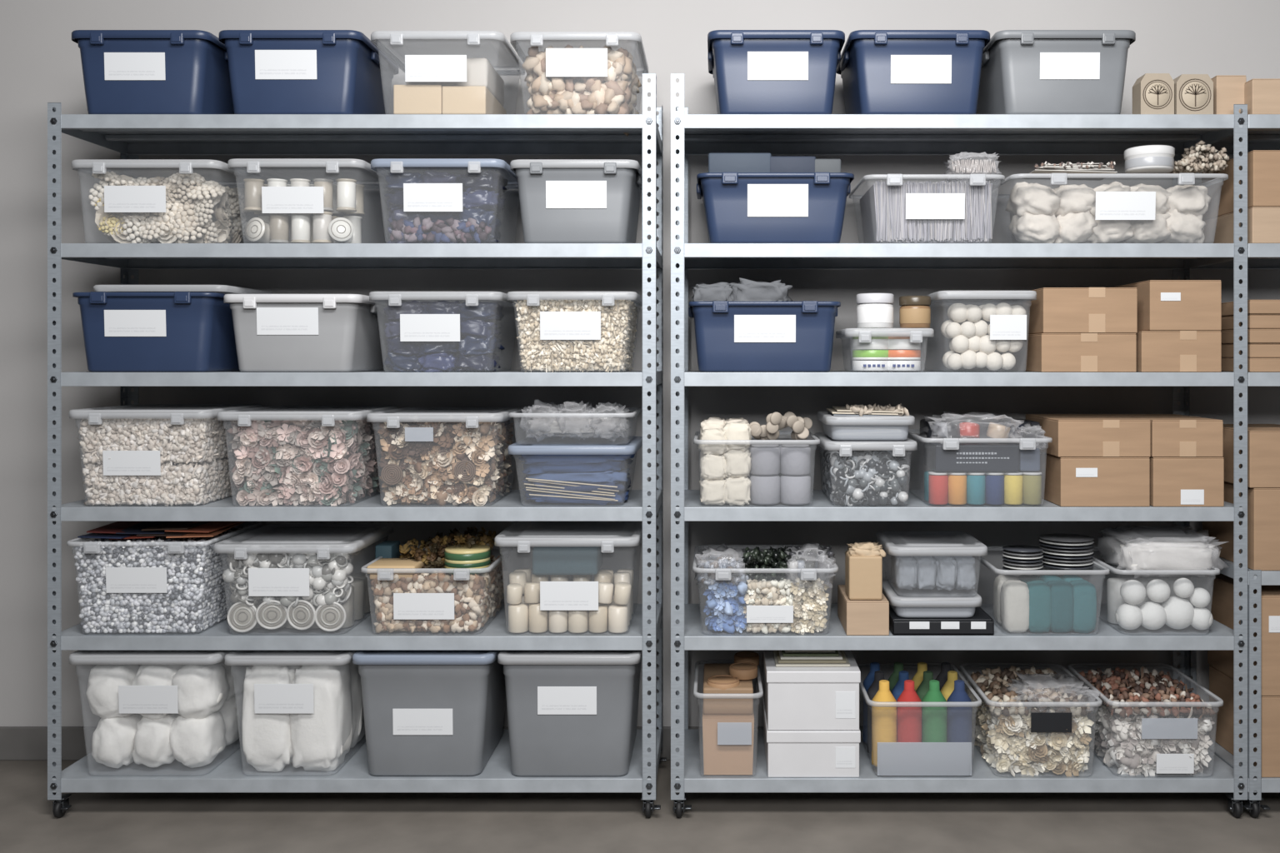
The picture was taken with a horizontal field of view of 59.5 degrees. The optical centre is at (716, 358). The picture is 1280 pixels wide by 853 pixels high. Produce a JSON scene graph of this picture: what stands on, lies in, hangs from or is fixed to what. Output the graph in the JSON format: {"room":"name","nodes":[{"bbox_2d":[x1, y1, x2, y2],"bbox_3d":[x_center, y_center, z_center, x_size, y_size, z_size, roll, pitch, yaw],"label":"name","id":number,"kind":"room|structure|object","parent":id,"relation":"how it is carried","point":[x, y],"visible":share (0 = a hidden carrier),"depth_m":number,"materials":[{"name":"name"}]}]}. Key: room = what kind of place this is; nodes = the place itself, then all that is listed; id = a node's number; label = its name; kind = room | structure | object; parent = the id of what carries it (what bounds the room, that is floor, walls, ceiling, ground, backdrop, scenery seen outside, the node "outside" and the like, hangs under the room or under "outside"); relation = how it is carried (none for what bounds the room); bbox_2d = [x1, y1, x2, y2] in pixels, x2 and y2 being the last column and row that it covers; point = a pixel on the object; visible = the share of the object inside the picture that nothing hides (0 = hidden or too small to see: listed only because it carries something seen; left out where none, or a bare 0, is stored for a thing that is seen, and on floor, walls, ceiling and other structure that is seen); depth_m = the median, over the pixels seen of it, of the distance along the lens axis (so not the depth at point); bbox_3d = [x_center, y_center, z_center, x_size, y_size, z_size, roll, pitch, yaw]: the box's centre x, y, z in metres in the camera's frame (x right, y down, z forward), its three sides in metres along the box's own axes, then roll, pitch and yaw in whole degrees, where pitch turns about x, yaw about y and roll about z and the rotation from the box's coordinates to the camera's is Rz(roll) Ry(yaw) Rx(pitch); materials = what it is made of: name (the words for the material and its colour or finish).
{"room":"storage room","nodes":[
{"label":"storage room","id":0,"kind":"room"},
{"bbox_2d":[0,0,1279,726],"bbox_3d":[0.020,-0.263,3.930,9.500,3.500,0.140,0,0,0],"label":"wall","id":1,"kind":"structure","parent":0,"point":[41,63],"depth_m":3.86,"materials":[{"name":"grey paint"}]},
{"bbox_2d":[0,726,863,760],"bbox_3d":[0.020,1.330,3.854,9.500,0.115,0.012,0,0,0],"label":"baseboard","id":2,"kind":"structure","parent":1,"relation":"attached to","point":[17,743],"depth_m":3.85,"materials":[{"name":"paint"}]},
{"bbox_2d":[0,760,1279,852],"bbox_3d":[0.020,1.438,0.855,9.500,0.100,6.010,0,0,0],"label":"floor","id":3,"kind":"structure","parent":0,"point":[95,822],"depth_m":3.35,"materials":[{"name":"concrete"}]},
{"bbox_2d":[47,73,666,818],"bbox_3d":[-1.088,0.266,3.572,1.839,2.242,0.462,0,0,0],"label":"shelving rack","id":4,"kind":"object","parent":3,"relation":"on","point":[132,136],"visible":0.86,"depth_m":3.35,"materials":[{"name":"grey metal"}]},
{"bbox_2d":[71,30,234,114],"bbox_3d":[-1.732,-0.858,3.550,0.420,0.249,0.442,0,0,0],"label":"storage bin","id":5,"kind":"object","parent":4,"relation":"on","point":[125,72],"visible":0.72,"depth_m":3.36,"materials":[{"name":"plastic"}]},
{"bbox_2d":[72,291,239,372],"bbox_3d":[-1.722,-0.079,3.549,0.441,0.240,0.439,0,0,0],"label":"storage bin","id":6,"kind":"object","parent":4,"relation":"on","point":[177,332],"visible":0.84,"depth_m":3.36,"materials":[{"name":"plastic"}]},
{"bbox_2d":[93,285,272,294],"bbox_3d":[-1.690,-0.212,3.565,0.410,0.020,0.390,0,0,0],"label":"lid","id":7,"kind":"object","parent":6,"relation":"on","point":[225,289],"visible":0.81,"depth_m":3.37,"materials":[{"name":"white plastic"}]},
{"bbox_2d":[69,650,249,768],"bbox_3d":[-1.721,1.076,3.553,0.458,0.373,0.436,0,0,0],"label":"bin","id":8,"kind":"object","parent":4,"relation":"on","point":[155,708],"visible":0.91,"depth_m":3.38,"materials":[{"name":"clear plastic"}]},
{"bbox_2d":[66,521,261,633],"bbox_3d":[-1.741,0.679,3.549,0.432,0.311,0.438,0,0,0],"label":"clear bin","id":9,"kind":"object","parent":4,"relation":"on","point":[139,577],"visible":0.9,"depth_m":3.37,"materials":[{"name":"clear plastic"}]},
{"bbox_2d":[69,404,263,506],"bbox_3d":[-1.735,0.305,3.550,0.430,0.301,0.442,0,0,0],"label":"bin","id":10,"kind":"object","parent":4,"relation":"on","point":[147,455],"visible":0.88,"depth_m":3.37,"materials":[{"name":"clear plastic"}]},
{"bbox_2d":[71,159,266,258],"bbox_3d":[-1.716,-0.460,3.550,0.452,0.271,0.442,0,0,0],"label":"bin","id":11,"kind":"object","parent":4,"relation":"on","point":[145,201],"visible":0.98,"depth_m":3.39,"materials":[{"name":"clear plastic"}]},
{"bbox_2d":[224,650,364,772],"bbox_3d":[-1.294,1.084,3.553,0.378,0.384,0.436,0,0,0],"label":"bin","id":12,"kind":"object","parent":4,"relation":"on","point":[304,709],"visible":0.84,"depth_m":3.38,"materials":[{"name":"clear plastic"}]},
{"bbox_2d":[213,523,393,632],"bbox_3d":[-1.299,0.696,3.550,0.432,0.276,0.442,0,0,0],"label":"bin","id":13,"kind":"object","parent":4,"relation":"on","point":[291,576],"depth_m":3.37,"materials":[{"name":"clear plastic"}]},
{"bbox_2d":[223,294,389,372],"bbox_3d":[-1.276,-0.075,3.550,0.418,0.234,0.442,0,0,0],"label":"storage bin","id":14,"kind":"object","parent":4,"relation":"on","point":[273,332],"visible":0.84,"depth_m":3.36,"materials":[{"name":"plastic"}]},
{"bbox_2d":[216,405,398,506],"bbox_3d":[-1.286,0.309,3.550,0.438,0.299,0.442,0,0,0],"label":"bin","id":15,"kind":"object","parent":4,"relation":"on","point":[287,455],"visible":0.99,"depth_m":3.38,"materials":[{"name":"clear plastic"}]},
{"bbox_2d":[227,158,387,243],"bbox_3d":[-1.266,-0.470,3.550,0.412,0.255,0.442,0,0,0],"label":"bin","id":16,"kind":"object","parent":4,"relation":"on","point":[302,200],"visible":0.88,"depth_m":3.38,"materials":[{"name":"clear plastic"}]},
{"bbox_2d":[218,30,398,114],"bbox_3d":[-1.282,-0.858,3.550,0.435,0.249,0.442,0,0,0],"label":"storage bin","id":17,"kind":"object","parent":4,"relation":"on","point":[272,72],"visible":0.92,"depth_m":3.36,"materials":[{"name":"plastic"}]},
{"bbox_2d":[352,650,505,775],"bbox_3d":[-0.884,1.076,3.553,0.428,0.372,0.436,0,0,0],"label":"storage bin","id":18,"kind":"object","parent":4,"relation":"on","point":[426,712],"visible":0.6,"depth_m":3.36,"materials":[{"name":"plastic"}]},
{"bbox_2d":[360,526,513,633],"bbox_3d":[-0.883,0.693,3.549,0.406,0.294,0.439,0,0,0],"label":"bin","id":19,"kind":"object","parent":4,"relation":"on","point":[445,587],"depth_m":3.38,"materials":[{"name":"clear plastic"}]},
{"bbox_2d":[369,291,515,372],"bbox_3d":[-0.846,-0.075,3.550,0.399,0.250,0.439,0,0,0],"label":"clear bin","id":20,"kind":"object","parent":4,"relation":"on","point":[426,332],"visible":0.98,"depth_m":3.39,"materials":[{"name":"clear plastic"}]},
{"bbox_2d":[370,158,518,243],"bbox_3d":[-0.840,-0.466,3.550,0.405,0.263,0.442,0,0,0],"label":"bin","id":21,"kind":"object","parent":4,"relation":"on","point":[429,200],"visible":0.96,"depth_m":3.38,"materials":[{"name":"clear plastic"}]},
{"bbox_2d":[366,407,523,506],"bbox_3d":[-0.849,0.311,3.550,0.412,0.292,0.442,0,0,0],"label":"bin","id":22,"kind":"object","parent":4,"relation":"on","point":[439,456],"visible":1,"depth_m":3.38,"materials":[{"name":"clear plastic"}]},
{"bbox_2d":[370,30,524,114],"bbox_3d":[-0.841,-0.857,3.550,0.402,0.247,0.442,0,0,0],"label":"bin","id":23,"kind":"object","parent":4,"relation":"on","point":[446,72],"depth_m":3.37,"materials":[{"name":"clear plastic"}]},
{"bbox_2d":[497,650,642,776],"bbox_3d":[-0.445,1.076,3.553,0.430,0.372,0.436,0,0,0],"label":"storage bin","id":24,"kind":"object","parent":4,"relation":"on","point":[571,713],"visible":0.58,"depth_m":3.35,"materials":[{"name":"plastic"}]},
{"bbox_2d":[494,521,647,633],"bbox_3d":[-0.451,0.686,3.550,0.438,0.296,0.442,0,0,0],"label":"bin","id":25,"kind":"object","parent":4,"relation":"on","point":[561,592],"depth_m":3.38,"materials":[{"name":"clear plastic"}]},
{"bbox_2d":[506,291,642,372],"bbox_3d":[-0.436,-0.077,3.550,0.392,0.247,0.442,0,0,0],"label":"bin","id":26,"kind":"object","parent":4,"relation":"on","point":[558,331],"depth_m":3.37,"materials":[{"name":"clear plastic"}]},
{"bbox_2d":[507,435,642,504],"bbox_3d":[-0.438,0.355,3.553,0.385,0.184,0.436,0,0,0],"label":"bin","id":27,"kind":"object","parent":4,"relation":"on","point":[594,471],"visible":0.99,"depth_m":3.38,"materials":[{"name":"blue plastic"}]},
{"bbox_2d":[508,399,641,442],"bbox_3d":[-0.439,0.194,3.540,0.382,0.133,0.380,0,0,0],"label":"bin","id":28,"kind":"object","parent":27,"relation":"on","point":[564,422],"visible":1,"depth_m":3.43,"materials":[{"name":"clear plastic"}]},
{"bbox_2d":[510,159,642,243],"bbox_3d":[-0.429,-0.470,3.550,0.388,0.249,0.442,0,0,0],"label":"storage bin","id":29,"kind":"object","parent":4,"relation":"on","point":[562,201],"visible":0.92,"depth_m":3.35,"materials":[{"name":"plastic"}]},
{"bbox_2d":[510,31,648,136],"bbox_3d":[-0.425,-0.848,3.553,0.392,0.260,0.432,0,0,0],"label":"bin","id":30,"kind":"object","parent":4,"relation":"on","point":[568,72],"visible":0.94,"depth_m":3.38,"materials":[{"name":"clear plastic"}]},
{"bbox_2d":[670,73,1252,818],"bbox_3d":[0.735,0.266,3.572,1.744,2.242,0.462,0,0,0],"label":"shelving rack","id":31,"kind":"object","parent":3,"relation":"on","point":[691,134],"visible":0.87,"depth_m":3.35,"materials":[{"name":"grey metal"}]},
{"bbox_2d":[693,651,763,774],"bbox_3d":[0.035,1.107,3.528,0.210,0.309,0.380,0,0,0],"label":"bin","id":32,"kind":"object","parent":31,"relation":"on","point":[727,696],"visible":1,"depth_m":3.37,"materials":[{"name":"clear plastic"}]},
{"bbox_2d":[693,411,819,506],"bbox_3d":[0.121,0.308,3.553,0.382,0.287,0.430,0,0,0],"label":"bin","id":33,"kind":"object","parent":31,"relation":"on","point":[736,469],"visible":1,"depth_m":3.37,"materials":[{"name":"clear plastic"}]},
{"bbox_2d":[688,277,840,372],"bbox_3d":[0.145,-0.102,3.549,0.466,0.288,0.439,0,0,0],"label":"storage bin","id":34,"kind":"object","parent":31,"relation":"on","point":[746,326],"visible":1,"depth_m":3.35,"materials":[{"name":"plastic"}]},
{"bbox_2d":[692,305,836,372],"bbox_3d":[0.145,-0.063,3.553,0.438,0.208,0.412,0,0,0],"label":"tub","id":35,"kind":"object","parent":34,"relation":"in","point":[729,338],"depth_m":3.35,"materials":[{"name":"blue plastic"}]},
{"bbox_2d":[692,543,838,634],"bbox_3d":[0.149,0.708,3.549,0.442,0.267,0.439,0,0,0],"label":"bin","id":36,"kind":"object","parent":31,"relation":"on","point":[754,592],"visible":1,"depth_m":3.38,"materials":[{"name":"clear plastic"}]},
{"bbox_2d":[696,153,854,243],"bbox_3d":[0.177,-0.487,3.549,0.481,0.282,0.439,0,0,0],"label":"storage bin","id":37,"kind":"object","parent":31,"relation":"on","point":[747,197],"visible":0.98,"depth_m":3.36,"materials":[{"name":"plastic"}]},
{"bbox_2d":[700,177,849,243],"bbox_3d":[0.177,-0.449,3.553,0.453,0.206,0.410,0,0,0],"label":"tub","id":38,"kind":"object","parent":37,"relation":"in","point":[742,210],"depth_m":3.36,"materials":[{"name":"blue plastic"}]},
{"bbox_2d":[707,30,844,114],"bbox_3d":[0.180,-0.858,3.550,0.415,0.249,0.442,0,0,0],"label":"storage bin","id":39,"kind":"object","parent":31,"relation":"on","point":[753,72],"visible":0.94,"depth_m":3.35,"materials":[{"name":"plastic"}]},
{"bbox_2d":[761,697,860,777],"bbox_3d":[0.292,1.192,3.527,0.283,0.140,0.344,0,0,0],"label":"box","id":40,"kind":"object","parent":31,"relation":"on","point":[787,753],"visible":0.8,"depth_m":3.36,"materials":[{"name":"cardboard"}]},
{"bbox_2d":[761,650,860,730],"bbox_3d":[0.292,1.031,3.527,0.283,0.179,0.344,0,0,0],"label":"box","id":41,"kind":"object","parent":40,"relation":"on","point":[796,698],"visible":0.83,"depth_m":3.36,"materials":[{"name":"cardboard"}]},
{"bbox_2d":[773,650,849,666],"bbox_3d":[0.293,0.921,3.525,0.227,0.040,0.250,0,0,0],"label":"bundle","id":42,"kind":"object","parent":41,"relation":"on","point":[782,658],"visible":0.42,"depth_m":3.42,"materials":[{"name":"white paper"}]},
{"bbox_2d":[837,585,889,635],"bbox_3d":[0.455,0.783,3.483,0.128,0.102,0.250,0,0,0],"label":"cardboard box","id":43,"kind":"object","parent":31,"relation":"on","point":[857,617],"visible":0.79,"depth_m":3.36,"materials":[{"name":"brown cardboard"}]},
{"bbox_2d":[845,541,885,599],"bbox_3d":[0.456,0.647,3.426,0.120,0.167,0.111,0,0,0],"label":"paper bag","id":44,"kind":"object","parent":43,"relation":"on","point":[863,561],"visible":1,"depth_m":3.37,"materials":[{"name":"brown paper"}]},
{"bbox_2d":[814,432,917,506],"bbox_3d":[0.465,0.350,3.550,0.280,0.200,0.442,0,0,0],"label":"bin","id":45,"kind":"object","parent":31,"relation":"on","point":[873,473],"visible":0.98,"depth_m":3.37,"materials":[{"name":"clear plastic"}]},
{"bbox_2d":[816,403,914,440],"bbox_3d":[0.465,0.195,3.530,0.270,0.107,0.366,0,0,0],"label":"storage container","id":46,"kind":"object","parent":45,"relation":"on","point":[852,422],"visible":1,"depth_m":3.36,"materials":[{"name":"grey plastic"}]},
{"bbox_2d":[822,423,909,440],"bbox_3d":[0.465,0.218,3.530,0.245,0.060,0.343,0,0,0],"label":"tub","id":47,"kind":"object","parent":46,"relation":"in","point":[842,432],"depth_m":3.36,"materials":[{"name":"grey plastic"}]},
{"bbox_2d":[835,328,934,370],"bbox_3d":[0.520,-0.024,3.485,0.270,0.131,0.312,0,0,0],"label":"bin","id":48,"kind":"object","parent":31,"relation":"on","point":[872,349],"depth_m":3.36,"materials":[{"name":"clear plastic"}]},
{"bbox_2d":[856,293,894,328],"bbox_3d":[0.485,-0.144,3.420,0.114,0.106,0.114,0,0,0],"label":"plastic jar","id":49,"kind":"object","parent":48,"relation":"on","point":[873,310],"visible":0.91,"depth_m":3.37,"materials":[{"name":"white plastic"}]},
{"bbox_2d":[899,295,930,328],"bbox_3d":[0.607,-0.140,3.420,0.096,0.098,0.096,0,0,0],"label":"plastic jar","id":50,"kind":"object","parent":48,"relation":"on","point":[915,311],"visible":0.91,"depth_m":3.38,"materials":[{"name":"beige plastic"}]},
{"bbox_2d":[836,30,989,114],"bbox_3d":[0.613,-0.858,3.550,0.425,0.249,0.442,0,0,0],"label":"storage bin","id":51,"kind":"object","parent":31,"relation":"on","point":[882,72],"visible":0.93,"depth_m":3.35,"materials":[{"name":"plastic"}]},
{"bbox_2d":[857,662,981,775],"bbox_3d":[0.626,1.123,3.553,0.348,0.276,0.430,0,0,0],"label":"bin","id":52,"kind":"object","parent":31,"relation":"on","point":[922,725],"visible":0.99,"depth_m":3.38,"materials":[{"name":"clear plastic"}]},
{"bbox_2d":[849,151,1004,243],"bbox_3d":[0.664,-0.493,3.549,0.444,0.294,0.439,0,0,0],"label":"bin","id":53,"kind":"object","parent":31,"relation":"on","point":[892,211],"visible":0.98,"depth_m":3.37,"materials":[{"name":"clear plastic"}]},
{"bbox_2d":[889,605,994,634],"bbox_3d":[0.683,0.811,3.514,0.304,0.047,0.312,0,0,0],"label":"document tray","id":54,"kind":"object","parent":31,"relation":"on","point":[981,623],"visible":0.63,"depth_m":3.36,"materials":[{"name":"plastic"}]},
{"bbox_2d":[882,580,981,618],"bbox_3d":[0.666,0.754,3.500,0.278,0.064,0.286,0,0,0],"label":"clear box","id":55,"kind":"object","parent":54,"relation":"on","point":[917,602],"visible":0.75,"depth_m":3.37,"materials":[{"name":"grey plastic"}]},
{"bbox_2d":[888,602,974,618],"bbox_3d":[0.666,0.761,3.500,0.252,0.051,0.263,0,0,0],"label":"tub","id":56,"kind":"object","parent":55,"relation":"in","point":[909,610],"depth_m":3.37,"materials":[{"name":"grey plastic"}]},
{"bbox_2d":[876,530,987,590],"bbox_3d":[0.670,0.644,3.510,0.300,0.153,0.326,0,0,0],"label":"box","id":57,"kind":"object","parent":55,"relation":"on","point":[944,560],"visible":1,"depth_m":3.39,"materials":[{"name":"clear plastic"}]},
{"bbox_2d":[907,411,1052,504],"bbox_3d":[0.819,0.307,3.549,0.402,0.278,0.439,0,0,0],"label":"bin","id":58,"kind":"object","parent":31,"relation":"on","point":[996,461],"visible":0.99,"depth_m":3.37,"materials":[{"name":"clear plastic"}]},
{"bbox_2d":[925,290,1036,370],"bbox_3d":[0.815,-0.081,3.553,0.296,0.244,0.432,0,0,0],"label":"clear bin","id":59,"kind":"object","parent":31,"relation":"on","point":[982,334],"visible":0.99,"depth_m":3.37,"materials":[{"name":"clear plastic"}]},
{"bbox_2d":[959,663,1102,777],"bbox_3d":[0.993,1.133,3.550,0.362,0.277,0.435,0,0,0],"label":"bin","id":60,"kind":"object","parent":31,"relation":"on","point":[1031,722],"visible":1,"depth_m":3.38,"materials":[{"name":"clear plastic"}]},
{"bbox_2d":[973,533,1109,633],"bbox_3d":[1.011,0.701,3.553,0.348,0.271,0.430,0,0,0],"label":"bin","id":61,"kind":"object","parent":31,"relation":"on","point":[1067,602],"visible":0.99,"depth_m":3.38,"materials":[{"name":"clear plastic"}]},
{"bbox_2d":[976,30,1135,114],"bbox_3d":[1.050,-0.858,3.550,0.425,0.249,0.442,0,0,0],"label":"storage bin","id":62,"kind":"object","parent":31,"relation":"on","point":[1023,72],"visible":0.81,"depth_m":3.36,"materials":[{"name":"plastic"}]},
{"bbox_2d":[1010,333,1136,372],"bbox_3d":[1.120,-0.017,3.538,0.286,0.117,0.361,0,0,0],"label":"cardboard box","id":63,"kind":"object","parent":31,"relation":"on","point":[1042,352],"visible":0.85,"depth_m":3.36,"materials":[{"name":"brown cardboard"}]},
{"bbox_2d":[1011,287,1137,334],"bbox_3d":[1.124,-0.145,3.538,0.283,0.137,0.361,0,0,0],"label":"cardboard box","id":64,"kind":"object","parent":63,"relation":"on","point":[1055,310],"visible":0.74,"depth_m":3.36,"materials":[{"name":"brown cardboard"}]},
{"bbox_2d":[1038,452,1149,506],"bbox_3d":[1.169,0.373,3.537,0.268,0.148,0.362,0,0,0],"label":"cardboard box","id":65,"kind":"object","parent":31,"relation":"on","point":[1066,482],"visible":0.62,"depth_m":3.36,"materials":[{"name":"cardboard"}]},
{"bbox_2d":[1025,414,1150,457],"bbox_3d":[1.167,0.241,3.538,0.278,0.112,0.361,0,0,0],"label":"cardboard box","id":66,"kind":"object","parent":65,"relation":"on","point":[1072,435],"visible":0.99,"depth_m":3.36,"materials":[{"name":"brown cardboard"}]},
{"bbox_2d":[991,140,1229,243],"bbox_3d":[1.227,-0.502,3.549,0.684,0.336,0.439,0,0,0],"label":"bin","id":67,"kind":"object","parent":31,"relation":"on","point":[1113,212],"visible":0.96,"depth_m":3.40,"materials":[{"name":"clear plastic"}]},
{"bbox_2d":[1124,145,1174,173],"bbox_3d":[1.332,-0.609,3.440,0.146,0.070,0.146,0,0,0],"label":"tub","id":68,"kind":"object","parent":67,"relation":"in","point":[1149,158],"depth_m":3.38,"materials":[{"name":"white plastic"}]},
{"bbox_2d":[1067,663,1223,777],"bbox_3d":[1.351,1.147,3.553,0.352,0.258,0.430,0,0,0],"label":"bin","id":69,"kind":"object","parent":31,"relation":"on","point":[1147,722],"visible":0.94,"depth_m":3.38,"materials":[{"name":"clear plastic"}]},
{"bbox_2d":[1132,73,1174,114],"bbox_3d":[1.330,-0.797,3.403,0.101,0.126,0.074,0,0,0],"label":"wooden block","id":70,"kind":"object","parent":31,"relation":"on","point":[1152,93],"visible":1,"depth_m":3.37,"materials":[{"name":"beige wood"}]},
{"bbox_2d":[1092,525,1229,629],"bbox_3d":[1.385,0.685,3.553,0.380,0.298,0.430,0,0,0],"label":"bin","id":71,"kind":"object","parent":31,"relation":"on","point":[1174,552],"visible":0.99,"depth_m":3.39,"materials":[{"name":"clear plastic"}]},
{"bbox_2d":[1135,330,1221,372],"bbox_3d":[1.398,-0.021,3.538,0.241,0.125,0.361,0,0,0],"label":"cardboard box","id":72,"kind":"object","parent":31,"relation":"on","point":[1157,351],"visible":0.77,"depth_m":3.36,"materials":[{"name":"brown cardboard"}]},
{"bbox_2d":[1112,280,1221,331],"bbox_3d":[1.411,-0.159,3.537,0.216,0.152,0.362,0,0,0],"label":"cardboard box","id":73,"kind":"object","parent":72,"relation":"on","point":[1162,305],"visible":0.82,"depth_m":3.36,"materials":[{"name":"cardboard"}]},
{"bbox_2d":[1149,456,1224,506],"bbox_3d":[1.420,0.373,3.537,0.213,0.148,0.362,0,0,0],"label":"cardboard box","id":74,"kind":"object","parent":31,"relation":"on","point":[1174,482],"visible":0.49,"depth_m":3.36,"materials":[{"name":"cardboard"}]},
{"bbox_2d":[1110,414,1223,457],"bbox_3d":[1.417,0.241,3.538,0.213,0.112,0.361,0,0,0],"label":"cardboard box","id":75,"kind":"object","parent":74,"relation":"on","point":[1172,435],"visible":0.84,"depth_m":3.36,"materials":[{"name":"brown cardboard"}]},
{"bbox_2d":[1173,74,1213,114],"bbox_3d":[1.444,-0.795,3.403,0.111,0.124,0.074,0,0,0],"label":"wooden block","id":76,"kind":"object","parent":31,"relation":"on","point":[1193,93],"visible":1,"depth_m":3.37,"materials":[{"name":"beige wood"}]},
{"bbox_2d":[1210,75,1246,114],"bbox_3d":[1.573,-0.799,3.510,0.092,0.131,0.200,0,0,0],"label":"cardboard box","id":77,"kind":"object","parent":31,"relation":"on","point":[1228,90],"visible":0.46,"depth_m":3.41,"materials":[{"name":"brown cardboard"}]},
{"bbox_2d":[1186,114,1279,818],"bbox_3d":[2.053,0.266,3.573,0.914,2.242,0.458,0,0,0],"label":"shelving rack","id":78,"kind":"object","parent":3,"relation":"on","point":[1263,130],"visible":0.48,"depth_m":3.35,"materials":[{"name":"grey metal"}]},
{"bbox_2d":[1202,481,1279,570],"bbox_3d":[1.748,0.515,3.538,0.263,0.248,0.360,0,0,0],"label":"cardboard box","id":79,"kind":"object","parent":78,"relation":"on","point":[1263,504],"visible":0.5,"depth_m":3.36,"materials":[{"name":"brown cardboard"}]},
{"bbox_2d":[1222,424,1279,488],"bbox_3d":[1.729,0.304,3.538,0.251,0.172,0.361,0,0,0],"label":"cardboard box","id":80,"kind":"object","parent":79,"relation":"on","point":[1263,440],"visible":0.58,"depth_m":3.36,"materials":[{"name":"brown cardboard"}]},
{"bbox_2d":[1203,206,1279,243],"bbox_3d":[1.733,-0.401,3.538,0.243,0.110,0.361,0,0,0],"label":"cardboard box","id":81,"kind":"object","parent":78,"relation":"on","point":[1263,222],"visible":0.66,"depth_m":3.36,"materials":[{"name":"brown cardboard"}]},
{"bbox_2d":[1201,150,1279,220],"bbox_3d":[1.734,-0.542,3.538,0.241,0.170,0.361,0,0,0],"label":"cardboard box","id":82,"kind":"object","parent":81,"relation":"on","point":[1263,166],"visible":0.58,"depth_m":3.36,"materials":[{"name":"brown cardboard"}]},
{"bbox_2d":[1209,665,1279,777],"bbox_3d":[1.772,1.139,3.538,0.266,0.244,0.361,0,0,0],"label":"cardboard box","id":83,"kind":"object","parent":78,"relation":"on","point":[1221,685],"visible":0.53,"depth_m":3.54,"materials":[{"name":"brown cardboard"}]},
{"bbox_2d":[1207,574,1279,695],"bbox_3d":[1.769,0.867,3.537,0.271,0.299,0.362,0,0,0],"label":"cardboard box","id":84,"kind":"object","parent":83,"relation":"on","point":[1220,587],"visible":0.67,"depth_m":3.39,"materials":[{"name":"cardboard"}]},
{"bbox_2d":[1221,358,1279,372],"bbox_3d":[1.748,0.021,3.520,0.277,0.042,0.300,0,0,0],"label":"flat cardboard box","id":85,"kind":"object","parent":78,"relation":"on","point":[1254,365],"visible":0.66,"depth_m":3.37,"materials":[{"name":"brown cardboard"}]},
{"bbox_2d":[1221,343,1279,357],"bbox_3d":[1.751,-0.023,3.526,0.277,0.043,0.300,0,0,0],"label":"flat cardboard box","id":86,"kind":"object","parent":85,"relation":"on","point":[1254,350],"visible":0.66,"depth_m":3.38,"materials":[{"name":"brown cardboard"}]},
{"bbox_2d":[1220,329,1279,344],"bbox_3d":[1.748,-0.067,3.520,0.277,0.042,0.300,0,0,0],"label":"flat cardboard box","id":87,"kind":"object","parent":86,"relation":"on","point":[1254,336],"visible":0.63,"depth_m":3.37,"materials":[{"name":"brown cardboard"}]},
{"bbox_2d":[1220,314,1279,330],"bbox_3d":[1.751,-0.112,3.526,0.277,0.043,0.300,0,0,0],"label":"flat cardboard box","id":88,"kind":"object","parent":87,"relation":"on","point":[1254,321],"visible":0.63,"depth_m":3.38,"materials":[{"name":"brown cardboard"}]},
{"bbox_2d":[1221,300,1279,316],"bbox_3d":[1.748,-0.155,3.520,0.277,0.042,0.300,0,0,0],"label":"flat cardboard box","id":89,"kind":"object","parent":88,"relation":"on","point":[1254,307],"visible":0.63,"depth_m":3.37,"materials":[{"name":"brown cardboard"}]},
{"bbox_2d":[1244,78,1279,114],"bbox_3d":[1.683,-0.787,3.538,0.143,0.108,0.360,0,0,0],"label":"cardboard box","id":90,"kind":"object","parent":78,"relation":"on","point":[1262,96],"visible":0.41,"depth_m":3.36,"materials":[{"name":"brown cardboard"}]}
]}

